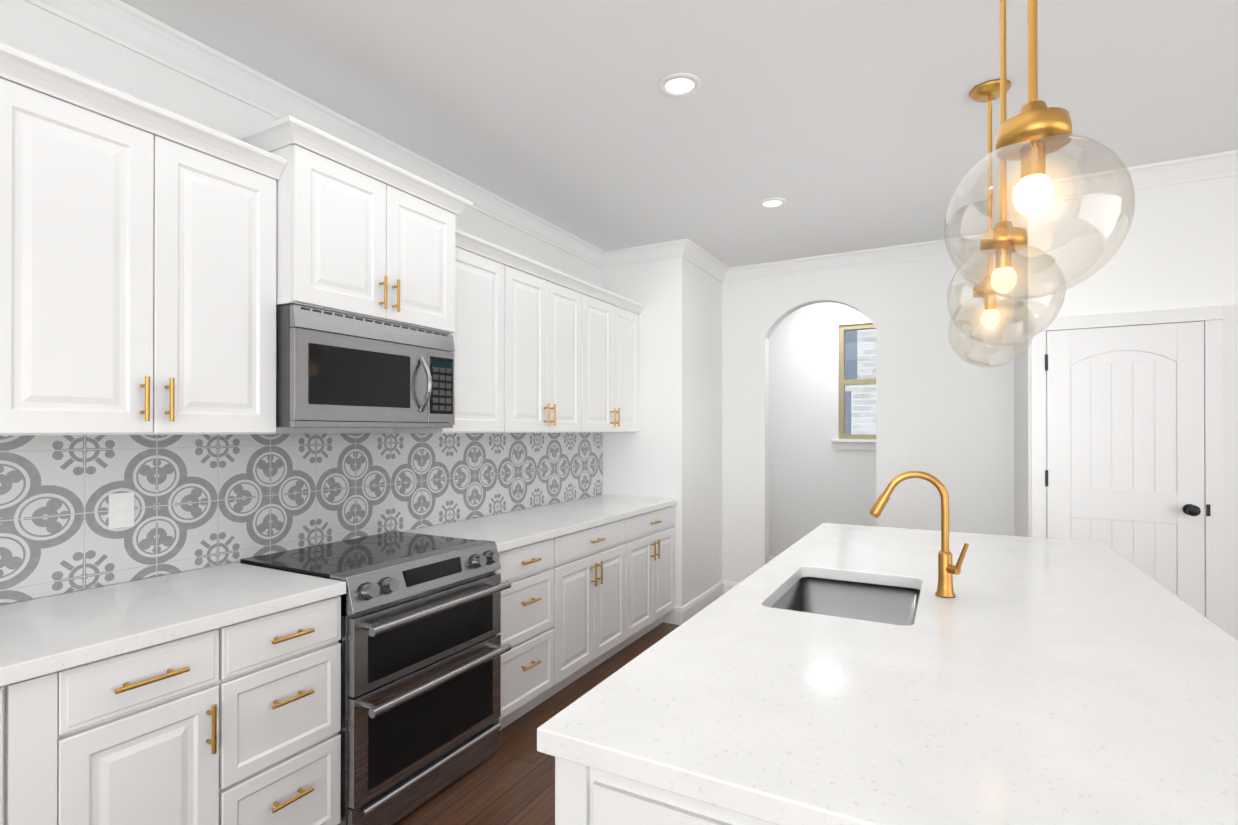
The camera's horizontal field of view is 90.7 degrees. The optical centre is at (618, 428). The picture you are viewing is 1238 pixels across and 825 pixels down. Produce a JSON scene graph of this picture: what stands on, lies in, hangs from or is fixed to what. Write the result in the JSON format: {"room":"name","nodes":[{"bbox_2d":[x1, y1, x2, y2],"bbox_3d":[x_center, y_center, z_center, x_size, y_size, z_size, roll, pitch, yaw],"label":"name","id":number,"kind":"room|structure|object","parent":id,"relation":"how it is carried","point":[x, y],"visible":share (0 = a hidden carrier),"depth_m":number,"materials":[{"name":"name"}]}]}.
{"room":"kitchen","nodes":[
{"label":"kitchen","id":0,"kind":"room"},
{"bbox_2d":[393,622,679,824],"bbox_3d":[1.611,1.476,1.319,6.800,0.100,9.250,0,0,29],"label":"floor","id":1,"kind":"structure","parent":0,"point":[511,781],"depth_m":2.49,"materials":[{"name":"brown wood"}]},
{"bbox_2d":[0,669,67,824],"bbox_3d":[-1.677,0.987,1.307,0.630,0.878,0.526,0,0,29],"label":"base cabinet","id":2,"kind":"object","parent":1,"relation":"on","point":[33,711],"depth_m":1.36,"materials":[{"name":"white paint"}]},
{"bbox_2d":[0,495,677,686],"bbox_3d":[-0.819,0.531,2.859,0.638,0.040,4.068,0,0,29],"label":"countertop","id":3,"kind":"structure","parent":2,"relation":"on","point":[46,635],"depth_m":1.81,"materials":[{"name":"stone"}]},
{"bbox_2d":[68,625,231,824],"bbox_3d":[-1.487,0.988,1.658,0.630,0.878,0.436,0,0,29],"label":"base cabinet","id":4,"kind":"object","parent":1,"relation":"on","point":[148,726],"depth_m":1.56,"materials":[{"name":"white paint"}]},
{"bbox_2d":[228,596,340,824],"bbox_3d":[-1.290,0.989,2.019,0.630,0.878,0.386,0,0,29],"label":"base cabinet","id":5,"kind":"object","parent":1,"relation":"on","point":[239,723],"depth_m":1.87,"materials":[{"name":"white paint"}]},
{"bbox_2d":[240,531,510,824],"bbox_3d":[-0.954,0.964,2.496,0.730,0.931,0.759,0,0,29],"label":"range oven","id":6,"kind":"object","parent":1,"relation":"on","point":[423,650],"visible":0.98,"depth_m":2.29,"materials":[{"name":"silver metal"}]},
{"bbox_2d":[495,536,559,730],"bbox_3d":[-0.716,0.992,3.075,0.630,0.878,0.470,0,0,29],"label":"base cabinet","id":7,"kind":"object","parent":1,"relation":"on","point":[530,609],"depth_m":2.96,"materials":[{"name":"white paint"}]},
{"bbox_2d":[560,518,627,689],"bbox_3d":[-0.417,0.994,3.624,0.630,0.878,0.780,0,0,29],"label":"base cabinet","id":8,"kind":"object","parent":1,"relation":"on","point":[594,560],"depth_m":3.47,"materials":[{"name":"white paint"}]},
{"bbox_2d":[628,506,674,644],"bbox_3d":[-0.045,0.996,4.308,0.630,0.878,0.778,0,0,29],"label":"base cabinet","id":9,"kind":"object","parent":1,"relation":"on","point":[651,535],"depth_m":4.13,"materials":[{"name":"white paint"}]},
{"bbox_2d":[555,759,764,824],"bbox_3d":[0.929,0.988,1.944,0.961,0.878,2.580,0,0,29],"label":"kitchen island","id":10,"kind":"object","parent":1,"relation":"on","point":[582,797],"depth_m":0.99,"materials":[{"name":"white paint"}]},
{"bbox_2d":[537,523,1237,824],"bbox_3d":[1.023,0.528,1.894,1.220,0.040,2.624,0,0,29],"label":"island countertop","id":11,"kind":"structure","parent":10,"relation":"on","point":[1062,683],"depth_m":1.13,"materials":[{"name":"white stone"}]},
{"bbox_2d":[769,571,920,622],"bbox_3d":[0.719,0.648,1.921,0.450,0.223,0.640,0,0,29],"label":"sink","id":12,"kind":"object","parent":11,"relation":"in","point":[881,599],"depth_m":2.18,"materials":[{"name":"silver metal"}]},
{"bbox_2d":[870,471,968,598],"bbox_3d":[0.918,0.318,1.877,0.271,0.378,0.090,0,0,29],"label":"faucet","id":13,"kind":"object","parent":11,"relation":"on","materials":[{"name":"gold metal"}]},
{"bbox_2d":[0,0,1237,640],"bbox_3d":[1.608,0.026,1.234,6.720,2.800,9.090,0,0,29],"label":"wall","id":14,"kind":"structure","parent":0,"point":[738,456],"depth_m":4.53,"materials":[{"name":"white paint"}]},
{"bbox_2d":[0,66,163,435],"bbox_3d":[-1.620,-0.432,1.733,0.329,0.900,0.381,0,0,29],"label":"upper cabinet","id":15,"kind":"object","parent":14,"relation":"attached to","point":[158,266],"depth_m":1.66,"materials":[{"name":"white paint"}]},
{"bbox_2d":[164,130,277,434],"bbox_3d":[-1.438,-0.431,2.067,0.329,0.900,0.379,0,0,29],"label":"upper cabinet","id":16,"kind":"object","parent":14,"relation":"attached to","point":[220,306],"depth_m":1.98,"materials":[{"name":"white paint"}]},
{"bbox_2d":[0,432,602,604],"bbox_3d":[-1.105,0.292,3.015,0.010,0.539,4.068,0,0,29],"label":"tile backsplash","id":17,"kind":"structure","parent":14,"relation":"attached to","point":[203,501],"depth_m":2.35,"materials":[{"name":"grey tile"}]},
{"bbox_2d":[108,492,133,528],"bbox_3d":[-1.639,0.269,2.015,0.006,0.114,0.070,0,0,29],"label":"electrical outlet plate","id":18,"kind":"object","parent":17,"relation":"attached to","point":[120,510],"visible":1,"depth_m":2.01,"materials":[{"name":"white plastic"}]},
{"bbox_2d":[220,118,391,322],"bbox_3d":[-1.213,-0.743,2.388,0.418,0.610,0.394,0,0,29],"label":"upper cabinet","id":19,"kind":"object","parent":14,"relation":"attached to","point":[334,199],"depth_m":2.23,"materials":[{"name":"white paint"}]},
{"bbox_2d":[276,304,454,427],"bbox_3d":[-1.093,-0.218,2.545,0.472,0.427,0.780,0,0,29],"label":"microwave","id":20,"kind":"object","parent":19,"relation":"attached to","point":[336,370],"visible":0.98,"depth_m":2.35,"materials":[{"name":"silver metal"}]},
{"bbox_2d":[24,0,607,267],"bbox_3d":[-1.713,-1.321,1.826,0.083,0.100,6.750,0,0,29],"label":"crown molding","id":21,"kind":"structure","parent":14,"relation":"attached to","point":[118,22],"depth_m":2.41,"materials":[{"name":"white paint"}]},
{"bbox_2d":[392,166,459,337],"bbox_3d":[-1.025,-0.742,2.734,0.418,0.610,0.395,0,0,29],"label":"upper cabinet","id":22,"kind":"object","parent":14,"relation":"attached to","point":[425,237],"depth_m":2.64,"materials":[{"name":"white paint"}]},
{"bbox_2d":[393,242,507,432],"bbox_3d":[-0.860,-0.428,3.130,0.329,0.900,0.458,0,0,29],"label":"upper cabinet","id":23,"kind":"object","parent":14,"relation":"attached to","point":[481,349],"depth_m":3.09,"materials":[{"name":"white paint"}]},
{"bbox_2d":[508,262,551,432],"bbox_3d":[-0.658,-0.427,3.500,0.329,0.900,0.385,0,0,29],"label":"upper cabinet","id":24,"kind":"object","parent":14,"relation":"attached to","point":[529,292],"depth_m":3.44,"materials":[{"name":"white paint"}]},
{"bbox_2d":[552,278,583,432],"bbox_3d":[-0.474,-0.426,3.839,0.329,0.900,0.385,0,0,29],"label":"upper cabinet","id":25,"kind":"object","parent":14,"relation":"attached to","point":[567,301],"depth_m":3.79,"materials":[{"name":"white paint"}]},
{"bbox_2d":[584,290,615,432],"bbox_3d":[-0.285,-0.425,4.187,0.329,0.900,0.409,0,0,29],"label":"upper cabinet","id":26,"kind":"object","parent":14,"relation":"attached to","point":[599,313],"depth_m":4.13,"materials":[{"name":"white paint"}]},
{"bbox_2d":[616,302,639,431],"bbox_3d":[-0.089,-0.424,4.546,0.329,0.900,0.409,0,0,29],"label":"upper cabinet","id":27,"kind":"object","parent":14,"relation":"attached to","point":[627,322],"depth_m":4.48,"materials":[{"name":"white paint"}]},
{"bbox_2d":[608,241,679,266],"bbox_3d":[0.173,-1.312,4.596,0.570,0.100,0.083,0,0,29],"label":"crown molding","id":28,"kind":"structure","parent":14,"relation":"attached to","point":[657,251],"depth_m":4.60,"materials":[{"name":"white paint"}]},
{"bbox_2d":[663,606,678,624],"bbox_3d":[0.149,1.371,4.638,0.660,0.130,0.016,0,0,29],"label":"baseboard","id":29,"kind":"structure","parent":14,"relation":"attached to","point":[677,615],"depth_m":4.50,"materials":[{"name":"white paint"}]},
{"bbox_2d":[679,580,724,624],"bbox_3d":[0.679,1.371,4.862,0.016,0.130,0.916,0,0,29],"label":"baseboard","id":30,"kind":"structure","parent":14,"relation":"attached to","point":[709,596],"depth_m":4.78,"materials":[{"name":"white paint"}]},
{"bbox_2d":[672,238,731,282],"bbox_3d":[0.671,-1.312,4.786,0.083,0.100,0.893,0,0,29],"label":"crown molding","id":31,"kind":"structure","parent":14,"relation":"attached to","point":[687,249],"depth_m":4.70,"materials":[{"name":"white paint"}]},
{"bbox_2d":[725,581,738,592],"bbox_3d":[1.067,1.372,5.163,0.330,0.130,0.016,0,0,29],"label":"baseboard","id":32,"kind":"structure","parent":14,"relation":"attached to","point":[729,585],"depth_m":5.23,"materials":[{"name":"white paint"}]},
{"bbox_2d":[831,323,875,449],"bbox_3d":[2.407,-0.404,5.843,0.700,1.209,0.150,0,0,29],"label":"window","id":33,"kind":"structure","parent":14,"relation":"in","point":[843,382],"depth_m":5.93,"materials":[{"name":"beige"}]},
{"bbox_2d":[728,234,982,280],"bbox_3d":[1.802,-1.312,4.734,2.120,0.100,0.083,0,0,29],"label":"crown molding","id":34,"kind":"structure","parent":14,"relation":"attached to","point":[936,248],"depth_m":4.72,"materials":[{"name":"white paint"}]},
{"bbox_2d":[888,455,909,470],"bbox_3d":[2.110,0.257,4.604,0.150,0.116,0.007,0,0,29],"label":"switch plate","id":35,"kind":"object","parent":14,"relation":"attached to","point":[899,462],"visible":1,"depth_m":4.60,"materials":[{"name":"white plastic"}]},
{"bbox_2d":[1007,203,1024,226],"bbox_3d":[2.487,-1.315,3.862,0.083,0.100,0.780,0,0,29],"label":"crown molding","id":36,"kind":"structure","parent":14,"relation":"attached to","point":[1015,220],"depth_m":3.79,"materials":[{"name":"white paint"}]},
{"bbox_2d":[1008,150,1237,211],"bbox_3d":[3.892,-1.319,2.572,3.783,0.100,0.083,0,0,29],"label":"crown molding","id":37,"kind":"structure","parent":14,"relation":"attached to","point":[1221,164],"depth_m":3.17,"materials":[{"name":"white paint"}]},
{"bbox_2d":[1031,305,1223,629],"bbox_3d":[2.681,0.407,3.259,0.804,2.050,0.021,0,0,29],"label":"door frame","id":38,"kind":"structure","parent":14,"relation":"attached to","point":[1212,317],"depth_m":3.10,"materials":[{"name":"white paint"}]},
{"bbox_2d":[1045,321,1209,615],"bbox_3d":[2.666,0.438,3.220,0.688,1.964,0.099,0,0,29],"label":"pantry door","id":39,"kind":"structure","parent":14,"relation":"in","point":[1124,474],"depth_m":3.23,"materials":[{"name":"white paint"}]},
{"bbox_2d":[120,0,1237,267],"bbox_3d":[1.611,-1.423,1.327,6.800,0.100,9.250,0,0,29],"label":"ceiling","id":40,"kind":"structure","parent":0,"point":[840,126],"depth_m":2.50,"materials":[{"name":"white paint"}]},
{"bbox_2d":[658,72,700,97],"bbox_3d":[0.242,-1.365,2.431,0.171,0.010,0.171,0,0,-16],"label":"recessed light","id":41,"kind":"object","parent":40,"relation":"in","point":[679,84],"depth_m":2.43,"materials":[{"name":"white paint"}]},
{"bbox_2d":[758,197,786,208],"bbox_3d":[0.925,-1.361,3.687,0.171,0.010,0.171,0,0,-16],"label":"recessed light","id":42,"kind":"object","parent":40,"relation":"in","point":[773,202],"depth_m":3.68,"materials":[{"name":"white paint"}]},
{"bbox_2d":[948,79,1034,366],"bbox_3d":[1.496,-0.809,2.464,0.300,1.122,0.300,0,0,29],"label":"pendant light","id":43,"kind":"object","parent":40,"relation":"hanging from","point":[989,91],"visible":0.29,"depth_m":2.46,"materials":[{"name":"clear glass"}]},
{"bbox_2d":[947,0,1065,345],"bbox_3d":[1.152,-0.811,1.831,0.300,1.122,0.300,0,0,29],"label":"pendant light","id":44,"kind":"object","parent":40,"relation":"hanging from","point":[986,242],"visible":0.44,"depth_m":1.82,"materials":[{"name":"clear glass"}]},
{"bbox_2d":[944,0,1134,298],"bbox_3d":[0.793,-0.813,1.173,0.300,1.122,0.300,0,0,29],"label":"pendant light","id":45,"kind":"object","parent":40,"relation":"hanging from","point":[1032,133],"visible":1,"depth_m":1.15,"materials":[{"name":"clear glass"}]},
{"label":"outside","id":46,"kind":"structure","parent":0,"visible":0},
{"bbox_2d":[845,329,875,434],"bbox_3d":[3.311,-0.555,7.191,3.280,5.000,0.120,0,0,29],"label":"brick","id":47,"kind":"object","parent":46,"point":[868,368],"depth_m":7.36,"materials":[{"name":"white brick"}]}
]}

